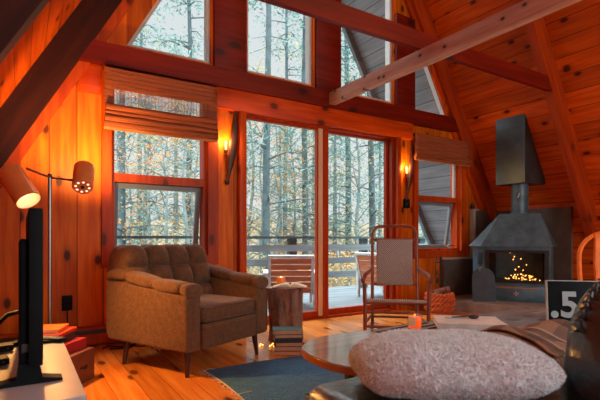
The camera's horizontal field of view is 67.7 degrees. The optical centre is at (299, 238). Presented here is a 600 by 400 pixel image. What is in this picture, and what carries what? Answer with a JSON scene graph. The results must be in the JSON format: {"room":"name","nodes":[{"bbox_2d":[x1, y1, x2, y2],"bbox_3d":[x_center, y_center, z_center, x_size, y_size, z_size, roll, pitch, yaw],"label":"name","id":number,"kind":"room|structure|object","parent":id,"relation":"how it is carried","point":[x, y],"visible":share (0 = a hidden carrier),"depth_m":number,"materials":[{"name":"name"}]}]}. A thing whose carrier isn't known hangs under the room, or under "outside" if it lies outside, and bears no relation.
{"room":"cabin living room","nodes":[
{"label":"cabin living room","id":0,"kind":"room"},
{"bbox_2d":[0,0,80,107],"bbox_3d":[0.179,-2.579,0.750,4.280,7.502,7.180,0,0,-32],"label":"ceiling","id":1,"kind":"structure","parent":0,"point":[36,38],"depth_m":3.01,"materials":[{"name":"brown wood"}]},
{"bbox_2d":[0,0,49,63],"bbox_3d":[-0.351,-2.502,1.992,3.860,6.755,0.090,0,0,-32],"label":"trim","id":2,"kind":"structure","parent":1,"relation":"attached to","point":[16,16],"depth_m":1.55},
{"bbox_2d":[258,0,551,91],"bbox_3d":[0.754,-1.677,3.628,4.634,0.145,0.051,0,0,-32],"label":"ceiling beam","id":3,"kind":"structure","parent":1,"relation":"attached to","point":[330,11],"depth_m":3.61,"materials":[{"name":"wood"}]},
{"bbox_2d":[0,0,477,333],"bbox_3d":[0.114,-2.500,4.886,7.700,6.740,0.140,0,0,-32],"label":"wall","id":4,"kind":"structure","parent":0,"point":[72,135],"depth_m":3.62,"materials":[{"name":"brown wood"}]},
{"bbox_2d":[0,0,121,167],"bbox_3d":[-1.463,-2.502,3.768,3.860,6.755,0.080,0,0,-32],"label":"ceiling beam","id":5,"kind":"structure","parent":4,"relation":"attached to","point":[24,105],"depth_m":3.44,"materials":[{"name":"wood"}]},
{"bbox_2d":[0,324,123,345],"bbox_3d":[-1.534,0.790,3.731,2.200,0.160,0.063,0,0,-32],"label":"baseboard heater","id":6,"kind":"object","parent":4,"relation":"attached to","point":[97,334],"visible":0.05,"depth_m":3.61,"materials":[{"name":"black metal"}]},
{"bbox_2d":[62,295,71,322],"bbox_3d":[-1.846,0.653,3.546,0.076,0.406,0.045,0,0,-32],"label":"wall outlet","id":7,"kind":"object","parent":4,"relation":"attached to","point":[66,300],"visible":0.91,"depth_m":3.54,"materials":[{"name":"black plastic"}]},
{"bbox_2d":[0,0,134,189],"bbox_3d":[-1.365,-2.290,3.856,3.600,6.300,0.035,0,0,-32],"label":"trim","id":8,"kind":"structure","parent":4,"relation":"attached to","point":[18,154],"depth_m":3.51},
{"bbox_2d":[79,63,101,94],"bbox_3d":[-1.710,-1.310,3.643,0.170,0.240,0.030,0,0,-32],"label":"trim","id":9,"kind":"structure","parent":4,"relation":"attached to","point":[90,81],"depth_m":3.64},
{"bbox_2d":[101,70,218,267],"bbox_3d":[-1.261,-0.575,4.044,1.015,1.630,0.249,0,0,-32],"label":"window","id":10,"kind":"structure","parent":4,"relation":"in","point":[206,188],"depth_m":4.03,"materials":[{"name":"brown wood"}]},
{"bbox_2d":[103,66,218,142],"bbox_3d":[-1.181,-1.145,3.883,0.970,0.509,0.105,0,0,-32],"label":"blind","id":11,"kind":"object","parent":10,"relation":"attached to","point":[117,117],"visible":1,"depth_m":3.84,"materials":[{"name":"brown wood"}]},
{"bbox_2d":[127,0,209,62],"bbox_3d":[-1.194,-2.325,4.066,0.753,1.350,0.080,0,0,-32],"label":"window","id":12,"kind":"structure","parent":4,"relation":"in","point":[206,2],"depth_m":4.22,"materials":[{"name":"grey plastic"}]},
{"bbox_2d":[213,0,246,72],"bbox_3d":[-0.669,-2.490,4.289,0.330,1.770,0.040,0,0,-32],"label":"trim","id":13,"kind":"structure","parent":4,"relation":"attached to","point":[229,16],"depth_m":4.27,"materials":[{"name":"wood"}]},
{"bbox_2d":[224,111,237,184],"bbox_3d":[-0.658,-0.923,4.272,0.144,0.814,0.048,0,0,-23],"label":"wall sconce","id":14,"kind":"object","parent":4,"relation":"attached to","point":[233,142],"visible":1,"depth_m":4.26,"materials":[{"name":"brown metal"}]},
{"bbox_2d":[237,111,246,272],"bbox_3d":[-0.564,-0.180,4.343,0.075,2.100,0.060,0,0,-32],"label":"trim","id":15,"kind":"structure","parent":4,"relation":"attached to","point":[242,116],"depth_m":4.32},
{"bbox_2d":[79,39,459,132],"bbox_3d":[0.173,-1.518,4.792,4.583,0.175,0.081,0,0,-32],"label":"beam","id":16,"kind":"structure","parent":4,"relation":"attached to","point":[102,53],"depth_m":4.28,"materials":[{"name":"wood"}]},
{"bbox_2d":[247,0,310,84],"bbox_3d":[-0.228,-3.355,4.671,0.781,3.410,0.080,0,0,-32],"label":"window","id":17,"kind":"structure","parent":4,"relation":"in","point":[307,18],"depth_m":4.84,"materials":[{"name":"grey plastic"}]},
{"bbox_2d":[217,86,412,140],"bbox_3d":[0.298,-1.330,4.883,2.570,0.200,0.060,0,0,-32],"label":"trim","id":18,"kind":"structure","parent":4,"relation":"attached to","point":[228,99],"depth_m":4.72,"materials":[{"name":"wood"}]},
{"bbox_2d":[247,114,393,324],"bbox_3d":[0.254,-0.185,4.964,2.040,2.110,0.135,0,0,-32],"label":"door","id":19,"kind":"structure","parent":4,"relation":"in","point":[322,311],"depth_m":4.91,"materials":[{"name":"brown wood"}]},
{"bbox_2d":[315,0,340,90],"bbox_3d":[0.310,-3.194,4.902,0.330,3.179,0.040,0,0,-32],"label":"trim","id":20,"kind":"structure","parent":4,"relation":"attached to","point":[327,35],"depth_m":4.87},
{"bbox_2d":[358,0,390,102],"bbox_3d":[0.758,-3.280,5.289,0.800,3.260,0.080,0,0,-32],"label":"window","id":21,"kind":"structure","parent":4,"relation":"in","point":[387,2],"depth_m":5.47,"materials":[{"name":"grey plastic"}]},
{"bbox_2d":[394,137,400,310],"bbox_3d":[1.190,-0.180,5.442,0.065,2.100,0.060,0,0,-32],"label":"trim","id":22,"kind":"structure","parent":4,"relation":"attached to","point":[397,141],"depth_m":5.42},
{"bbox_2d":[395,13,414,108],"bbox_3d":[1.298,-2.175,5.521,0.320,1.140,0.040,0,0,-32],"label":"trim","id":23,"kind":"structure","parent":4,"relation":"attached to","point":[405,85],"depth_m":5.49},
{"bbox_2d":[405,140,413,199],"bbox_3d":[1.359,-0.883,5.536,0.144,0.814,0.048,0,0,-23],"label":"wall sconce","id":24,"kind":"object","parent":4,"relation":"attached to","point":[411,160],"visible":1,"depth_m":5.52,"materials":[{"name":"brown metal"}]},
{"bbox_2d":[416,66,444,115],"bbox_3d":[1.685,-2.230,5.870,0.673,1.200,0.080,0,0,-32],"label":"window","id":25,"kind":"structure","parent":4,"relation":"in","point":[436,98],"depth_m":5.93,"materials":[{"name":"grey plastic"}]},
{"bbox_2d":[412,146,465,258],"bbox_3d":[1.787,-0.458,5.954,1.000,1.405,0.250,0,0,-32],"label":"window","id":26,"kind":"structure","parent":4,"relation":"in","point":[424,251],"depth_m":6.06,"materials":[{"name":"brown wood"}]},
{"bbox_2d":[413,132,471,166],"bbox_3d":[1.849,-1.143,5.785,1.045,0.334,0.097,0,0,-32],"label":"blind","id":27,"kind":"object","parent":26,"relation":"attached to","point":[430,148],"visible":1,"depth_m":5.74,"materials":[{"name":"brown wood"}]},
{"bbox_2d":[404,0,483,210],"bbox_3d":[1.686,-2.290,5.767,3.600,6.300,0.035,0,0,-32],"label":"trim","id":28,"kind":"structure","parent":4,"relation":"attached to","point":[408,4],"depth_m":5.87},
{"bbox_2d":[410,0,496,222],"bbox_3d":[1.808,-2.502,5.817,3.860,6.755,0.080,0,0,-32],"label":"beam","id":29,"kind":"structure","parent":4,"relation":"attached to","point":[420,7],"depth_m":5.95,"materials":[{"name":"wood"}]},
{"bbox_2d":[329,0,581,104],"bbox_3d":[2.159,-1.520,1.960,0.080,0.130,6.830,0,0,-32],"label":"beam","id":30,"kind":"structure","parent":4,"relation":"attached to","point":[524,12],"depth_m":3.43,"materials":[{"name":"wood"}]},
{"bbox_2d":[439,209,478,259],"bbox_3d":[2.159,-0.072,6.038,0.730,0.685,0.067,0,0,-32],"label":"trim","id":31,"kind":"structure","parent":4,"relation":"attached to","point":[472,211],"depth_m":6.16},
{"bbox_2d":[441,210,489,295],"bbox_3d":[2.333,0.235,6.152,1.105,1.270,0.050,0,0,-32],"label":"trim","id":32,"kind":"structure","parent":4,"relation":"attached to","point":[459,272],"depth_m":6.04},
{"bbox_2d":[82,307,480,399],"bbox_3d":[1.996,0.930,1.899,8.000,0.120,7.200,0,0,-32],"label":"floor","id":33,"kind":"structure","parent":0,"point":[148,373],"depth_m":3.12,"materials":[{"name":"brown wood"}]},
{"bbox_2d":[0,342,86,399],"bbox_3d":[-1.076,0.660,1.530,0.559,0.420,0.905,0,0,-32],"label":"tv stand","id":34,"kind":"object","parent":33,"relation":"on","point":[56,358],"visible":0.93,"depth_m":1.42,"materials":[{"name":"white paint"}]},
{"bbox_2d":[0,354,9,366],"bbox_3d":[-1.094,0.435,1.577,0.110,0.028,0.074,0,0,-40],"label":"media box","id":35,"kind":"object","parent":34,"relation":"on","point":[4,359],"visible":1,"depth_m":1.58,"materials":[{"name":"black plastic"}]},
{"bbox_2d":[0,342,13,352],"bbox_3d":[-1.207,0.435,1.777,0.110,0.028,0.074,0,0,-40],"label":"media box","id":36,"kind":"object","parent":34,"relation":"on","point":[5,346],"visible":1,"depth_m":1.78,"materials":[{"name":"black plastic"}]},
{"bbox_2d":[0,310,18,323],"bbox_3d":[-1.443,0.594,2.295,0.268,0.549,1.285,0,0,-10],"label":"power cable","id":37,"kind":"object","parent":34,"relation":"on","point":[5,316],"visible":0.18,"depth_m":1.96,"materials":[{"name":"black plastic"}]},
{"bbox_2d":[0,208,62,388],"bbox_3d":[-1.027,0.177,1.681,0.185,0.545,0.760,0,0,-32],"label":"television","id":38,"kind":"object","parent":34,"relation":"on","point":[30,341],"visible":0.98,"depth_m":1.37,"materials":[{"name":"black plastic"}]},
{"bbox_2d":[43,336,66,342],"bbox_3d":[-1.105,0.440,1.963,0.150,0.019,0.045,0,0,8],"label":"remote control","id":39,"kind":"object","parent":34,"relation":"on","point":[58,339],"visible":0.7,"depth_m":1.94,"materials":[{"name":"black plastic"}]},
{"bbox_2d":[0,161,94,323],"bbox_3d":[-1.649,0.159,2.901,0.377,1.421,0.716,0,0,11],"label":"floor lamp","id":40,"kind":"object","parent":33,"relation":"on","point":[13,177],"visible":0.82,"depth_m":3.00,"materials":[{"name":"brown metal"}]},
{"bbox_2d":[69,347,93,383],"bbox_3d":[-1.443,0.774,2.705,0.321,0.192,0.240,0,0,6],"label":"wooden crate","id":41,"kind":"object","parent":33,"relation":"on","point":[83,359],"visible":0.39,"depth_m":2.70,"materials":[{"name":"brown wood"}]},
{"bbox_2d":[64,337,85,353],"bbox_3d":[-1.451,0.646,2.684,0.200,0.062,0.250,0,0,8],"label":"book","id":42,"kind":"object","parent":41,"relation":"on","point":[75,344],"visible":0.29,"depth_m":2.71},
{"bbox_2d":[62,331,74,341],"bbox_3d":[-1.487,0.592,2.685,0.170,0.045,0.200,0,0,0],"label":"book","id":43,"kind":"object","parent":42,"relation":"on","point":[71,335],"visible":0.24,"depth_m":2.73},
{"bbox_2d":[43,326,76,336],"bbox_3d":[-1.487,0.559,2.685,0.190,0.018,0.240,0,0,-4],"label":"book","id":44,"kind":"object","parent":43,"relation":"on","point":[69,329],"visible":0.34,"depth_m":2.66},
{"bbox_2d":[43,323,68,333],"bbox_3d":[-1.500,0.538,2.677,0.160,0.022,0.200,0,0,-12],"label":"book","id":45,"kind":"object","parent":44,"relation":"on","point":[47,328],"visible":0.57,"depth_m":2.66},
{"bbox_2d":[106,244,267,377],"bbox_3d":[-0.818,0.456,3.295,0.870,0.831,0.914,0,0,34],"label":"armchair","id":46,"kind":"object","parent":33,"relation":"on","point":[166,296],"visible":1,"depth_m":3.05,"materials":[{"name":"brown fabric"}]},
{"bbox_2d":[200,294,255,322],"bbox_3d":[-0.693,0.487,3.210,0.553,0.115,0.524,0,0,34],"label":"seat cushion","id":47,"kind":"object","parent":46,"relation":"on","point":[214,308],"depth_m":3.09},
{"bbox_2d":[201,355,357,399],"bbox_3d":[0.756,0.863,2.845,2.363,0.013,1.636,0,0,-32],"label":"rug","id":48,"kind":"object","parent":33,"relation":"on","point":[287,378],"visible":0.23,"depth_m":2.77,"materials":[{"name":"blue fabric"}]},
{"bbox_2d":[302,310,545,378],"bbox_3d":[0.914,0.674,2.360,1.985,0.371,0.670,0,0,-32],"label":"coffee table","id":49,"kind":"object","parent":48,"relation":"on","point":[330,352],"visible":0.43,"depth_m":2.11,"materials":[{"name":"brown wood"}]},
{"bbox_2d":[371,321,437,332],"bbox_3d":[0.621,0.484,2.400,0.420,0.006,0.250,0,0,-38],"label":"placemat","id":50,"kind":"object","parent":49,"relation":"on","point":[424,325],"visible":0.35,"depth_m":2.44,"materials":[{"name":"fabric"}]},
{"bbox_2d":[408,313,420,328],"bbox_3d":[0.618,0.434,2.405,0.077,0.094,0.076,0,0,-32],"label":"jar candle","id":51,"kind":"object","parent":50,"relation":"on","point":[414,322],"visible":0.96,"depth_m":2.38,"materials":[{"name":"orange wax"}]},
{"bbox_2d":[545,280,597,320],"bbox_3d":[1.637,0.367,2.627,0.348,0.245,0.063,0,0,12],"label":"sign","id":52,"kind":"object","parent":49,"relation":"on","point":[562,297],"visible":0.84,"depth_m":2.63,"materials":[{"name":"black plastic"}]},
{"bbox_3d":[0.916,0.470,2.343,0.360,0.036,0.270,0,0,8],"label":"picture book","id":53,"kind":"object","parent":49,"relation":"on","visible":0},
{"bbox_2d":[433,315,505,329],"bbox_3d":[0.880,0.438,2.345,0.330,0.028,0.250,0,0,11],"label":"picture book","id":54,"kind":"object","parent":53,"relation":"on","point":[483,322],"visible":0.74,"depth_m":2.27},
{"bbox_2d":[268,286,303,342],"bbox_3d":[-0.129,0.642,3.872,0.325,0.456,0.299,0,0,-32],"label":"side table","id":55,"kind":"object","parent":33,"relation":"on","point":[285,305],"visible":0.63,"depth_m":3.75,"materials":[{"name":"brown wood"}]},
{"bbox_2d":[272,282,307,287],"bbox_3d":[-0.086,0.398,3.840,0.300,0.033,0.190,0,0,0],"label":"open book","id":56,"kind":"object","parent":55,"relation":"on","point":[285,284],"visible":1,"depth_m":3.75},
{"bbox_2d":[273,351,299,355],"bbox_3d":[-0.100,0.855,3.413,0.200,0.030,0.150,0,0,-1],"label":"book","id":57,"kind":"object","parent":33,"relation":"on","point":[276,353],"visible":0.5,"depth_m":3.34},
{"bbox_2d":[274,342,300,350],"bbox_3d":[-0.098,0.823,3.417,0.202,0.034,0.150,0,0,-4],"label":"book","id":58,"kind":"object","parent":57,"relation":"on","point":[297,348],"visible":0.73,"depth_m":3.35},
{"bbox_2d":[275,341,302,346],"bbox_3d":[-0.085,0.790,3.415,0.204,0.030,0.150,0,0,-6],"label":"book","id":59,"kind":"object","parent":58,"relation":"on","point":[295,344],"visible":0.41,"depth_m":3.34,"materials":[{"name":"paper"}]},
{"bbox_2d":[273,335,301,342],"bbox_3d":[-0.096,0.758,3.411,0.206,0.032,0.150,0,0,-8],"label":"book","id":60,"kind":"object","parent":59,"relation":"on","point":[278,340],"visible":0.7,"depth_m":3.34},
{"bbox_2d":[274,334,302,338],"bbox_3d":[-0.092,0.729,3.416,0.208,0.026,0.150,0,0,-6],"label":"book","id":61,"kind":"object","parent":60,"relation":"on","point":[275,336],"visible":0.45,"depth_m":3.35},
{"bbox_2d":[272,326,301,334],"bbox_3d":[-0.098,0.699,3.412,0.220,0.034,0.150,0,0,-5],"label":"book","id":62,"kind":"object","parent":61,"relation":"on","point":[282,330],"visible":1,"depth_m":3.35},
{"bbox_2d":[361,224,433,329],"bbox_3d":[0.768,0.366,3.602,0.536,0.988,0.848,0,0,10],"label":"rocking chair","id":63,"kind":"object","parent":33,"relation":"on","point":[394,255],"visible":0.87,"depth_m":3.80,"materials":[{"name":"red wood"}]},
{"bbox_2d":[423,291,455,313],"bbox_3d":[1.655,0.750,5.307,0.371,0.241,0.370,0,0,20],"label":"basket","id":64,"kind":"object","parent":33,"relation":"on","point":[444,303],"visible":0.76,"depth_m":5.16,"materials":[{"name":"orange wicker"}]},
{"bbox_2d":[305,278,599,399],"bbox_3d":[0.989,0.472,0.897,1.231,0.735,1.770,0,0,-32],"label":"sofa","id":65,"kind":"object","parent":33,"relation":"on","point":[581,367],"visible":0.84,"depth_m":1.23,"materials":[{"name":"black leather"}]},
{"bbox_2d":[348,328,566,399],"bbox_3d":[0.426,0.356,1.289,0.576,0.172,0.418,0,0,-1],"label":"pillow","id":66,"kind":"object","parent":65,"relation":"on","point":[430,364],"visible":1,"depth_m":1.13,"materials":[{"name":"fabric"}]},
{"bbox_2d":[480,319,570,369],"bbox_3d":[0.938,0.398,1.762,0.502,0.151,0.344,0,0,-32],"label":"throw blanket","id":67,"kind":"object","parent":65,"relation":"on","point":[549,337],"visible":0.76,"depth_m":1.68,"materials":[{"name":"fabric"}]},
{"bbox_2d":[522,392,562,399],"bbox_3d":[0.816,0.525,0.638,0.660,0.150,1.515,0,0,-32],"label":"seat cushion","id":68,"kind":"object","parent":65,"relation":"on","point":[551,396],"depth_m":1.27,"materials":[{"name":"black leather"}]},
{"bbox_2d":[453,294,545,313],"bbox_3d":[2.596,0.812,5.425,1.440,0.115,1.460,0,0,-32],"label":"platform","id":69,"kind":"object","parent":33,"relation":"on","point":[464,303],"visible":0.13,"depth_m":5.23,"materials":[{"name":"stone"}]},
{"bbox_2d":[472,267,495,301],"bbox_3d":[2.223,0.546,5.412,0.260,0.419,0.082,0,0,13],"label":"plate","id":70,"kind":"object","parent":69,"relation":"on","point":[483,279],"visible":1,"depth_m":5.41,"materials":[{"name":"metal"}]},
{"bbox_2d":[469,184,555,302],"bbox_3d":[2.659,0.005,5.629,1.003,1.500,0.598,0,0,26],"label":"stove","id":71,"kind":"object","parent":69,"relation":"on","point":[524,235],"visible":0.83,"depth_m":5.49,"materials":[{"name":"black metal"}]},
{"bbox_2d":[469,213,555,246],"bbox_3d":[2.661,-0.113,5.633,1.003,0.405,0.589,0,0,26],"label":"hood","id":72,"kind":"object","parent":71,"relation":"attached to","point":[511,229],"depth_m":5.45,"materials":[{"name":"black metal"}]},
{"bbox_2d":[577,231,599,280],"bbox_3d":[2.409,0.399,3.388,0.464,0.944,0.513,0,0,20],"label":"dining chair","id":73,"kind":"object","parent":33,"relation":"on","point":[596,252],"visible":0.56,"depth_m":3.61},
{"bbox_2d":[341,0,450,247],"bbox_3d":[1.564,-2.579,6.602,4.280,7.502,1.270,0,0,-32],"label":"roof overhang","id":74,"kind":"object","parent":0,"point":[434,178],"depth_m":6.80,"materials":[{"name":"wood"}]},
{"bbox_2d":[341,27,434,244],"bbox_3d":[1.142,-2.354,7.040,4.030,7.052,0.060,0,0,-32],"label":"board","id":75,"kind":"object","parent":74,"relation":"attached to","point":[349,37],"visible":0.44,"depth_m":6.90,"materials":[{"name":"grey wood"}]},
{"bbox_2d":[426,0,599,207],"bbox_3d":[3.807,-2.579,3.021,4.280,7.502,7.180,0,0,-32],"label":"ceiling","id":76,"kind":"structure","parent":0,"point":[573,31],"depth_m":5.29,"materials":[{"name":"brown wood"}]},
{"bbox_2d":[496,113,544,186],"bbox_3d":[2.806,-1.116,5.693,0.440,0.852,0.390,0,0,-32],"label":"chimney","id":77,"kind":"object","parent":76,"relation":"attached to","point":[517,159],"visible":0.86,"depth_m":5.54,"materials":[{"name":"black metal"}]},
{"bbox_2d":[502,205,599,280],"bbox_3d":[4.694,0.220,3.565,0.120,1.300,6.960,0,0,-32],"label":"wall","id":78,"kind":"structure","parent":0,"point":[579,236],"depth_m":5.44,"materials":[{"name":"brown wood"}]},
{"bbox_2d":[496,207,572,280],"bbox_3d":[3.086,0.235,5.974,0.043,1.270,1.050,0,0,-32],"label":"trim","id":79,"kind":"structure","parent":78,"relation":"attached to","point":[559,220],"depth_m":5.62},
{"bbox_2d":[497,201,599,210],"bbox_3d":[4.618,-0.425,3.577,0.035,0.040,6.860,0,0,-32],"label":"trim","id":80,"kind":"structure","parent":78,"relation":"attached to","point":[596,202],"depth_m":5.76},
{"bbox_2d":[517,0,594,240],"bbox_3d":[2.485,-2.502,4.736,3.860,6.755,0.090,0,0,-32],"label":"trim","id":81,"kind":"structure","parent":78,"relation":"attached to","point":[536,30],"depth_m":4.99,"materials":[{"name":"wood"}]},
{"label":"outside","id":82,"kind":"structure","parent":0,"visible":0},
{"bbox_2d":[267,285,383,314],"bbox_3d":[-0.404,0.980,6.296,13.000,0.120,2.800,0,0,-32],"label":"deck","id":83,"kind":"object","parent":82,"point":[340,296],"depth_m":7.03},
{"bbox_2d":[117,236,427,287],"bbox_3d":[-0.934,0.438,7.144,13.000,0.965,0.140,0,0,-32],"label":"deck railing","id":84,"kind":"object","parent":83,"relation":"on","point":[291,247],"visible":0.16,"depth_m":7.65,"materials":[{"name":"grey wood"}]},
{"bbox_2d":[263,255,314,308],"bbox_3d":[-0.138,0.564,6.169,0.730,0.713,0.723,0,0,-4],"label":"deck chair","id":85,"kind":"object","parent":83,"relation":"on","point":[300,274],"visible":0.77,"depth_m":5.87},
{"bbox_2d":[354,252,383,296],"bbox_3d":[1.328,0.564,7.032,0.723,0.713,0.730,0,0,-37],"label":"deck chair","id":86,"kind":"object","parent":83,"relation":"on","point":[361,268],"visible":0.35,"depth_m":7.00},
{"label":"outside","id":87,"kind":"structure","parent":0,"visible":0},
{"bbox_2d":[126,219,427,286],"bbox_3d":[-5.039,0.146,31.594,75.000,4.981,49.000,0,0,-32],"label":"ground","id":88,"kind":"structure","parent":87,"point":[153,222],"depth_m":44.58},
{"bbox_2d":[114,90,161,244],"bbox_3d":[-6.893,-1.599,16.874,2.996,8.371,3.848,0,0,16],"label":"tree","id":89,"kind":"object","parent":88,"relation":"on","point":[117,132],"visible":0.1,"depth_m":16.98,"materials":[{"name":"grey plant"}]},
{"bbox_2d":[114,105,173,244],"bbox_3d":[-5.686,-1.084,14.959,3.983,7.665,4.029,0,0,-23],"label":"maple tree","id":90,"kind":"object","parent":88,"relation":"on","point":[130,135],"visible":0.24,"depth_m":14.97,"materials":[{"name":"grey plant"}]},
{"bbox_2d":[114,10,178,244],"bbox_3d":[-5.082,-5.220,12.910,4.028,15.921,3.838,0,0,-17],"label":"pine tree","id":91,"kind":"object","parent":88,"relation":"on","point":[121,210],"visible":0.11,"depth_m":12.96,"materials":[{"name":"green plant"}]},
{"bbox_2d":[114,8,182,243],"bbox_3d":[-7.017,-6.341,19.961,4.311,17.884,4.525,0,0,44],"label":"pine tree","id":92,"kind":"object","parent":88,"relation":"on","point":[141,40],"visible":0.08,"depth_m":19.98,"materials":[{"name":"green plant"}]},
{"bbox_2d":[117,93,181,245],"bbox_3d":[-5.800,-1.790,17.099,4.067,8.847,3.167,0,0,-17],"label":"tree","id":93,"kind":"object","parent":88,"relation":"on","point":[142,145],"visible":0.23,"depth_m":16.93,"materials":[{"name":"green plant"}]},
{"bbox_2d":[114,101,199,244],"bbox_3d":[-3.828,-0.413,12.002,3.526,6.389,3.415,0,0,17],"label":"maple tree","id":94,"kind":"object","parent":88,"relation":"on","point":[167,195],"visible":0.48,"depth_m":11.99,"materials":[{"name":"grey plant"}]},
{"bbox_2d":[114,40,199,244],"bbox_3d":[-4.568,-1.806,13.810,3.423,9.156,4.007,0,0,-37],"label":"birch tree","id":95,"kind":"object","parent":88,"relation":"on","point":[148,136],"visible":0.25,"depth_m":13.91,"materials":[{"name":"grey plant"}]},
{"bbox_2d":[126,39,199,244],"bbox_3d":[-4.157,-1.977,15.065,3.896,9.449,4.366,0,0,34],"label":"tree","id":96,"kind":"object","parent":88,"relation":"on","point":[175,151],"visible":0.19,"depth_m":14.94,"materials":[{"name":"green plant"}]},
{"bbox_2d":[139,0,203,244],"bbox_3d":[-4.173,-6.122,17.011,3.827,17.679,4.568,0,0,9],"label":"pine tree","id":97,"kind":"object","parent":88,"relation":"on","point":[190,42],"visible":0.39,"depth_m":16.94,"materials":[{"name":"green plant"}]},
{"bbox_2d":[117,98,250,258],"bbox_3d":[-3.281,-0.966,13.940,4.253,7.662,4.688,0,0,26],"label":"maple tree","id":98,"kind":"object","parent":88,"relation":"on","point":[197,158],"visible":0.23,"depth_m":13.77,"materials":[{"name":"grey plant"}]},
{"bbox_2d":[120,17,255,244],"bbox_3d":[-3.019,-1.558,12.002,3.700,8.723,3.448,0,0,-18],"label":"birch tree","id":99,"kind":"object","parent":88,"relation":"on","point":[186,227],"visible":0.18,"depth_m":11.94,"materials":[{"name":"grey plant"}]},
{"bbox_2d":[182,29,308,273],"bbox_3d":[-1.700,-2.325,15.001,4.398,10.360,4.105,0,0,-17],"label":"birch tree","id":100,"kind":"object","parent":88,"relation":"on","point":[249,121],"visible":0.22,"depth_m":14.98,"materials":[{"name":"grey plant"}]},
{"bbox_2d":[247,69,275,273],"bbox_3d":[-2.505,-2.085,18.013,4.403,9.589,4.187,0,0,14],"label":"tree","id":101,"kind":"object","parent":88,"relation":"on","point":[253,69],"visible":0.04,"depth_m":17.88,"materials":[{"name":"grey plant"}]},
{"bbox_2d":[248,7,311,258],"bbox_3d":[-0.675,-6.468,21.993,4.720,18.269,3.955,0,0,-7],"label":"pine tree","id":102,"kind":"object","parent":88,"relation":"on","point":[287,48],"visible":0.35,"depth_m":22.00,"materials":[{"name":"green plant"}]},
{"bbox_2d":[247,120,314,274],"bbox_3d":[-1.242,-0.773,14.033,4.449,7.272,4.036,0,0,37],"label":"maple tree","id":103,"kind":"object","parent":88,"relation":"on","point":[262,132],"visible":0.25,"depth_m":13.98,"materials":[{"name":"grey plant"}]},
{"bbox_2d":[250,124,314,274],"bbox_3d":[-0.699,-1.560,16.884,3.045,8.506,3.910,0,0,1],"label":"tree","id":104,"kind":"object","parent":88,"relation":"on","point":[284,128],"visible":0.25,"depth_m":16.95,"materials":[{"name":"grey plant"}]},
{"bbox_2d":[247,52,333,274],"bbox_3d":[-0.800,-1.434,13.717,3.544,8.464,3.831,0,0,2],"label":"birch tree","id":105,"kind":"object","parent":88,"relation":"on","point":[278,153],"visible":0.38,"depth_m":13.49,"materials":[{"name":"grey plant"}]},
{"bbox_2d":[247,123,348,278],"bbox_3d":[-0.204,-1.172,14.905,4.202,8.087,4.251,0,0,23],"label":"maple tree","id":106,"kind":"object","parent":88,"relation":"on","point":[293,160],"visible":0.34,"depth_m":14.88,"materials":[{"name":"grey plant"}]},
{"bbox_2d":[249,1,349,255],"bbox_3d":[0.123,-5.262,14.488,3.488,16.112,4.163,0,0,-6],"label":"pine tree","id":107,"kind":"object","parent":88,"relation":"on","point":[305,228],"visible":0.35,"depth_m":14.44,"materials":[{"name":"green plant"}]},
{"bbox_2d":[247,0,356,270],"bbox_3d":[-0.880,-5.685,12.497,4.417,17.096,3.701,0,0,-22],"label":"pine tree","id":108,"kind":"object","parent":88,"relation":"on","point":[265,143],"visible":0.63,"depth_m":12.44,"materials":[{"name":"green plant"}]},
{"bbox_2d":[270,76,361,285],"bbox_3d":[0.601,-2.237,18.059,4.640,10.042,4.141,0,0,-27],"label":"tree","id":109,"kind":"object","parent":88,"relation":"on","point":[313,131],"visible":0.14,"depth_m":17.93,"materials":[{"name":"grey plant"}]},
{"bbox_2d":[276,37,383,270],"bbox_3d":[0.751,-1.765,15.008,3.886,9.162,3.622,0,0,-43],"label":"birch tree","id":110,"kind":"object","parent":88,"relation":"on","point":[276,37],"visible":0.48,"depth_m":14.86,"materials":[{"name":"grey plant"}]},
{"bbox_2d":[282,29,383,285],"bbox_3d":[1.648,-6.328,17.056,4.637,18.326,4.418,0,0,-39],"label":"pine tree","id":111,"kind":"object","parent":88,"relation":"on","point":[346,57],"visible":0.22,"depth_m":16.86,"materials":[{"name":"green plant"}]},
{"bbox_2d":[298,72,380,286],"bbox_3d":[1.222,-1.672,15.946,4.106,8.888,3.665,0,0,-30],"label":"tree","id":112,"kind":"object","parent":88,"relation":"on","point":[335,206],"visible":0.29,"depth_m":15.92,"materials":[{"name":"grey plant"}]},
{"bbox_2d":[296,50,383,268],"bbox_3d":[1.941,-2.147,14.984,3.987,10.084,4.277,0,0,7],"label":"birch tree","id":113,"kind":"object","parent":88,"relation":"on","point":[358,186],"visible":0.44,"depth_m":14.93,"materials":[{"name":"grey plant"}]},
{"bbox_2d":[311,162,368,278],"bbox_3d":[1.917,-0.672,22.021,4.072,6.655,3.694,0,0,26],"label":"maple tree","id":114,"kind":"object","parent":88,"relation":"on","point":[341,162],"visible":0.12,"depth_m":21.93,"materials":[{"name":"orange plant"}]},
{"bbox_2d":[300,28,383,275],"bbox_3d":[2.487,-5.754,15.002,4.470,17.221,5.064,0,0,17],"label":"pine tree","id":115,"kind":"object","parent":88,"relation":"on","point":[372,214],"visible":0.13,"depth_m":14.95,"materials":[{"name":"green plant"}]},
{"bbox_2d":[314,253,369,285],"bbox_3d":[0.900,1.409,12.004,2.769,2.354,3.056,0,0,13],"label":"shrub","id":116,"kind":"object","parent":88,"relation":"on","point":[351,280],"visible":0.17,"depth_m":11.86,"materials":[{"name":"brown plant"}]},
{"bbox_2d":[329,236,375,286],"bbox_3d":[1.796,1.234,12.473,2.968,2.809,3.103,0,0,-34],"label":"shrub","id":117,"kind":"object","parent":88,"relation":"on","point":[343,269],"visible":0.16,"depth_m":12.33,"materials":[{"name":"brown plant"}]},
{"bbox_2d":[351,141,383,242],"bbox_3d":[3.614,-1.737,19.949,3.665,8.889,4.107,0,0,-3],"label":"tree","id":118,"kind":"object","parent":88,"relation":"on","point":[379,203],"visible":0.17,"depth_m":19.95,"materials":[{"name":"grey plant"}]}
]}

